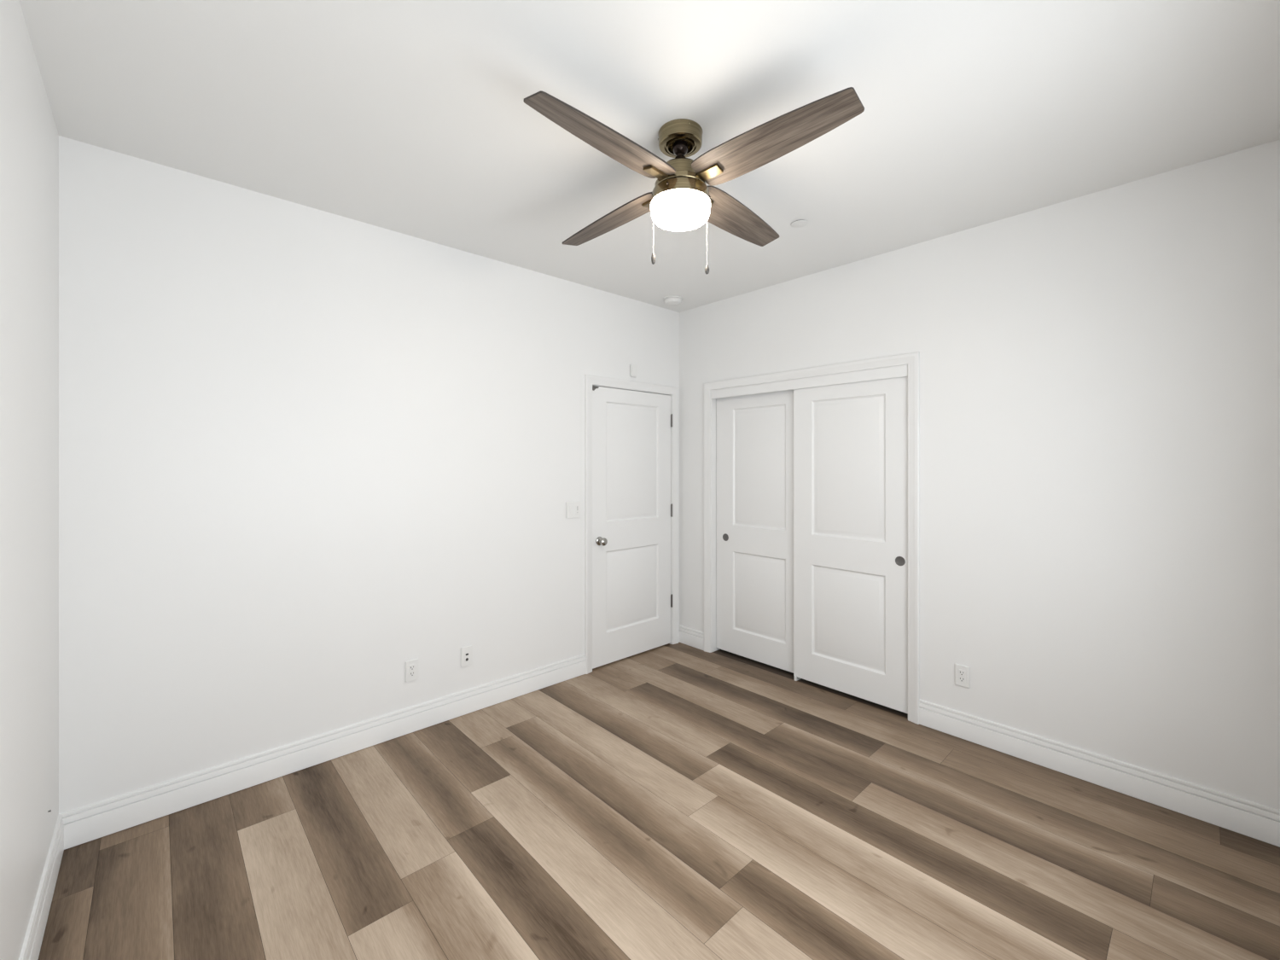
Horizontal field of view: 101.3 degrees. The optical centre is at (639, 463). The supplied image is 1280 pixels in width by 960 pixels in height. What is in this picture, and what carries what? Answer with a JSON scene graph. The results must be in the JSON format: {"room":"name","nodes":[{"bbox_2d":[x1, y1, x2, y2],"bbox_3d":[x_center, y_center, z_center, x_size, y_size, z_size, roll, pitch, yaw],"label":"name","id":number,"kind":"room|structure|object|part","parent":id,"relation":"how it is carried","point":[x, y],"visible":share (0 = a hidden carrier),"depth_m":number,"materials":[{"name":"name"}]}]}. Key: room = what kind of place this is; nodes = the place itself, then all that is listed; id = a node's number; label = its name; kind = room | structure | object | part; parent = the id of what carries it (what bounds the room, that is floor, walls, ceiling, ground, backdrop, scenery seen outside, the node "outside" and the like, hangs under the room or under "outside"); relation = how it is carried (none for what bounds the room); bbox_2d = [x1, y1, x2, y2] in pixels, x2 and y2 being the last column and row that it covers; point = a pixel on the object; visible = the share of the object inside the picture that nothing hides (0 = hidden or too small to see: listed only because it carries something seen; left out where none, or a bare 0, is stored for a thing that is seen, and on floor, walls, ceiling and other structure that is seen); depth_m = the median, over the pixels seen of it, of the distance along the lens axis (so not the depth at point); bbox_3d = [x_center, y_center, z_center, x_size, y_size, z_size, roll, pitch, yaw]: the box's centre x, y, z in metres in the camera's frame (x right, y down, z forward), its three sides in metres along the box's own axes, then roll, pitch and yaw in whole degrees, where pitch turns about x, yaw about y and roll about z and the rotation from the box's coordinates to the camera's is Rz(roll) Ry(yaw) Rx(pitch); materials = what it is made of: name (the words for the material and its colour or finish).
{"room":"empty bedroom","nodes":[
{"label":"empty bedroom","id":0,"kind":"room"},
{"bbox_2d":[0,0,58,959],"bbox_3d":[-1.128,0.113,0.733,0.120,2.740,3.370,0,0,-43],"label":"wall","id":1,"kind":"structure","parent":0,"point":[29,136],"depth_m":1.50,"materials":[{"name":"paint"}]},
{"bbox_2d":[18,814,63,959],"bbox_3d":[-1.119,1.412,0.823,0.014,0.136,3.250,0,0,-43],"label":"baseboard","id":2,"kind":"structure","parent":1,"relation":"attached to","point":[33,939],"depth_m":1.68,"materials":[{"name":"paint"}]},
{"bbox_2d":[58,135,679,814],"bbox_3d":[-1.034,0.113,3.192,3.594,2.740,0.115,0,0,-43],"label":"wall","id":3,"kind":"structure","parent":0,"point":[307,455],"depth_m":2.52,"materials":[{"name":"paint"}]},
{"bbox_2d":[60,653,586,849],"bbox_3d":[-1.304,1.412,2.854,2.499,0.136,0.014,0,0,-43],"label":"baseboard","id":4,"kind":"structure","parent":3,"relation":"attached to","point":[84,824],"depth_m":2.50,"materials":[{"name":"paint"}]},
{"bbox_2d":[405,657,418,682],"bbox_3d":[-1.259,1.142,2.898,0.073,0.118,0.011,0,0,-43],"label":"wall outlet","id":5,"kind":"object","parent":3,"relation":"attached to","point":[411,666],"visible":1,"depth_m":2.89,"materials":[{"name":"white plastic"}]},
{"bbox_2d":[408,663,415,677],"bbox_3d":[-1.258,1.142,2.896,0.034,0.067,0.007,0,0,-43],"label":"receptacle","id":6,"kind":"object","parent":5,"relation":"attached to","point":[411,666],"depth_m":2.89,"materials":[{"name":"white plastic"}]},
{"bbox_2d":[460,645,472,667],"bbox_3d":[-1.025,1.142,3.110,0.073,0.118,0.017,0,0,-43],"label":"cable plate","id":7,"kind":"object","parent":3,"relation":"attached to","point":[467,651],"visible":1,"depth_m":3.11,"materials":[{"name":"white plastic"}]},
{"bbox_2d":[566,500,580,518],"bbox_3d":[-0.460,0.321,3.634,0.117,0.117,0.013,0,0,-43],"label":"switch plate","id":8,"kind":"object","parent":3,"relation":"attached to","point":[573,508],"visible":1,"depth_m":3.63,"materials":[{"name":"white plastic"}]},
{"bbox_2d":[584,374,678,674],"bbox_3d":[-0.075,0.428,4.065,0.949,2.110,0.133,0,0,-43],"label":"door frame","id":9,"kind":"structure","parent":3,"relation":"attached to","point":[590,380],"depth_m":3.86,"materials":[{"name":"paint"}]},
{"bbox_2d":[592,385,672,669],"bbox_3d":[-0.032,0.456,4.016,0.829,2.026,0.106,0,0,-43],"label":"door","id":10,"kind":"structure","parent":3,"relation":"in","point":[632,508],"depth_m":4.01,"materials":[{"name":"paint"}]},
{"bbox_3d":[-0.271,0.561,3.772,0.064,0.064,0.071,0,0,-43],"label":"knob","id":11,"kind":"part","parent":10,"relation":"part of","materials":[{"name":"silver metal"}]},
{"bbox_2d":[630,364,637,377],"bbox_3d":[-0.048,-0.707,4.006,0.060,0.094,0.025,0,0,-43],"label":"wall sensor","id":12,"kind":"object","parent":3,"relation":"attached to","point":[633,367],"visible":1,"depth_m":4.00,"materials":[{"name":"white plastic"}]},
{"bbox_2d":[19,0,1279,312],"bbox_3d":[0.152,-1.317,1.996,3.714,0.120,3.490,0,0,-43],"label":"ceiling","id":13,"kind":"structure","parent":0,"point":[412,118],"depth_m":1.83,"materials":[{"name":"paint"}]},
{"bbox_2d":[663,296,682,306],"bbox_3d":[0.251,-1.234,4.007,0.148,0.045,0.148,0,0,-43],"label":"smoke detector","id":14,"kind":"object","parent":13,"relation":"attached to","point":[668,300],"visible":1,"depth_m":3.97,"materials":[{"name":"white plastic"}]},
{"bbox_2d":[523,87,864,273],"bbox_3d":[0.154,-0.996,1.997,1.012,0.522,1.012,0,0,-1],"label":"ceiling fan","id":15,"kind":"object","parent":13,"relation":"hanging from","point":[680,199],"visible":1,"depth_m":1.88,"materials":[{"name":"brown wood"}]},
{"bbox_3d":[-0.111,-1.059,1.721,0.157,0.006,0.580,16,11,43],"label":"fan blade","id":16,"kind":"part","parent":15,"relation":"part of","materials":[{"name":"brown wood"}]},
{"bbox_3d":[-0.123,-1.041,2.262,0.580,0.006,0.157,-4,9,44],"label":"fan blade","id":17,"kind":"part","parent":15,"relation":"part of","materials":[{"name":"brown wood"}]},
{"bbox_3d":[0.063,-1.045,2.086,0.114,0.010,0.042,-4,9,44],"label":"blade arm","id":18,"kind":"part","parent":15,"relation":"part of","materials":[{"name":"gold metal"}]},
{"bbox_3d":[0.052,-0.907,2.047,0.002,0.168,0.002,0,0,25],"label":"pull chain","id":19,"kind":"part","parent":15,"relation":"part of","materials":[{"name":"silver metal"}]},
{"bbox_3d":[0.065,-1.051,1.906,0.042,0.010,0.114,16,11,43],"label":"blade arm","id":20,"kind":"part","parent":15,"relation":"part of","materials":[{"name":"gold metal"}]},
{"bbox_3d":[0.154,-0.952,1.997,0.228,0.070,0.228,0,0,-43],"label":"glass globe","id":21,"kind":"part","parent":15,"relation":"part of","materials":[{"name":"white glass"}]},
{"bbox_3d":[0.260,-0.881,2.037,0.002,0.220,0.002,0,0,25],"label":"pull chain","id":22,"kind":"part","parent":15,"relation":"part of","materials":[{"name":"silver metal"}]},
{"bbox_3d":[0.244,-1.052,1.908,0.114,0.010,0.042,-1,-13,44],"label":"blade arm","id":23,"kind":"part","parent":15,"relation":"part of","materials":[{"name":"gold metal"}]},
{"bbox_3d":[0.418,-1.054,2.274,0.157,0.006,0.580,-17,-12,42],"label":"fan blade","id":24,"kind":"part","parent":15,"relation":"part of","materials":[{"name":"brown wood"}]},
{"bbox_3d":[0.430,-1.062,1.732,0.580,0.006,0.157,-1,-13,44],"label":"fan blade","id":25,"kind":"part","parent":15,"relation":"part of","materials":[{"name":"brown wood"}]},
{"bbox_2d":[791,220,808,227],"bbox_3d":[0.833,-1.253,2.741,0.083,0.008,0.083,0,0,-43],"label":"sprinkler cover","id":26,"kind":"object","parent":13,"relation":"attached to","point":[798,224],"visible":1,"depth_m":2.74,"materials":[{"name":"white plastic"}]},
{"bbox_2d":[37,642,1279,959],"bbox_3d":[0.372,1.484,2.288,4.194,0.002,3.380,0,0,-43],"label":"floor","id":27,"kind":"structure","parent":0,"point":[677,801],"depth_m":1.98,"materials":[{"name":"brown wood"}]},
{"bbox_2d":[679,139,1279,809],"bbox_3d":[1.472,0.113,3.212,0.115,2.740,3.485,0,0,-43],"label":"wall","id":28,"kind":"structure","parent":0,"point":[1100,370],"depth_m":2.44,"materials":[{"name":"paint"}]},
{"bbox_2d":[679,625,703,650],"bbox_3d":[0.415,1.412,4.262,0.014,0.136,0.278,0,0,-43],"label":"baseboard","id":29,"kind":"structure","parent":28,"relation":"attached to","point":[695,638],"depth_m":4.25,"materials":[{"name":"paint"}]},
{"bbox_2d":[716,389,793,673],"bbox_3d":[0.874,0.461,3.889,0.037,1.996,0.754,0,0,-43],"label":"door","id":30,"kind":"structure","parent":28,"relation":"in","point":[755,432],"depth_m":3.89,"materials":[{"name":"paint"}]},
{"bbox_3d":[0.667,0.575,4.089,0.004,0.057,0.057,0,0,-43],"label":"finger pull","id":31,"kind":"part","parent":30,"relation":"part of","materials":[{"name":"grey metal"}]},
{"bbox_2d":[711,365,907,398],"bbox_3d":[1.061,-0.539,3.585,0.015,0.065,1.463,0,0,-43],"label":"fascia","id":32,"kind":"object","parent":28,"relation":"attached to","point":[897,371],"visible":1,"depth_m":3.46,"materials":[{"name":"paint"}]},
{"bbox_2d":[704,351,919,724],"bbox_3d":[1.090,0.424,3.612,0.133,2.118,1.593,0,0,-43],"label":"door frame","id":33,"kind":"structure","parent":28,"relation":"attached to","point":[912,359],"depth_m":3.20,"materials":[{"name":"paint"}]},
{"bbox_2d":[793,376,907,713],"bbox_3d":[1.322,0.461,3.342,0.037,1.996,0.748,0,0,-43],"label":"door","id":34,"kind":"structure","parent":28,"relation":"in","point":[851,439],"depth_m":3.31,"materials":[{"name":"paint"}]},
{"bbox_3d":[1.531,0.575,3.091,0.004,0.057,0.057,0,0,-43],"label":"finger pull","id":35,"kind":"part","parent":34,"relation":"part of","materials":[{"name":"grey metal"}]},
{"bbox_2d":[954,663,970,688],"bbox_3d":[1.737,1.145,2.831,0.011,0.118,0.073,0,0,-43],"label":"wall outlet","id":36,"kind":"object","parent":28,"relation":"attached to","point":[962,672],"visible":1,"depth_m":2.83,"materials":[{"name":"white plastic"}]},
{"bbox_2d":[958,669,965,682],"bbox_3d":[1.736,1.145,2.830,0.007,0.067,0.034,0,0,-43],"label":"receptacle","id":37,"kind":"object","parent":36,"relation":"attached to","point":[962,672],"depth_m":2.83,"materials":[{"name":"white plastic"}]},
{"bbox_2d":[919,699,1279,847],"bbox_3d":[2.058,1.412,2.482,0.014,0.136,1.379,0,0,-43],"label":"baseboard","id":38,"kind":"structure","parent":28,"relation":"attached to","point":[1252,819],"depth_m":2.37,"materials":[{"name":"paint"}]}
]}

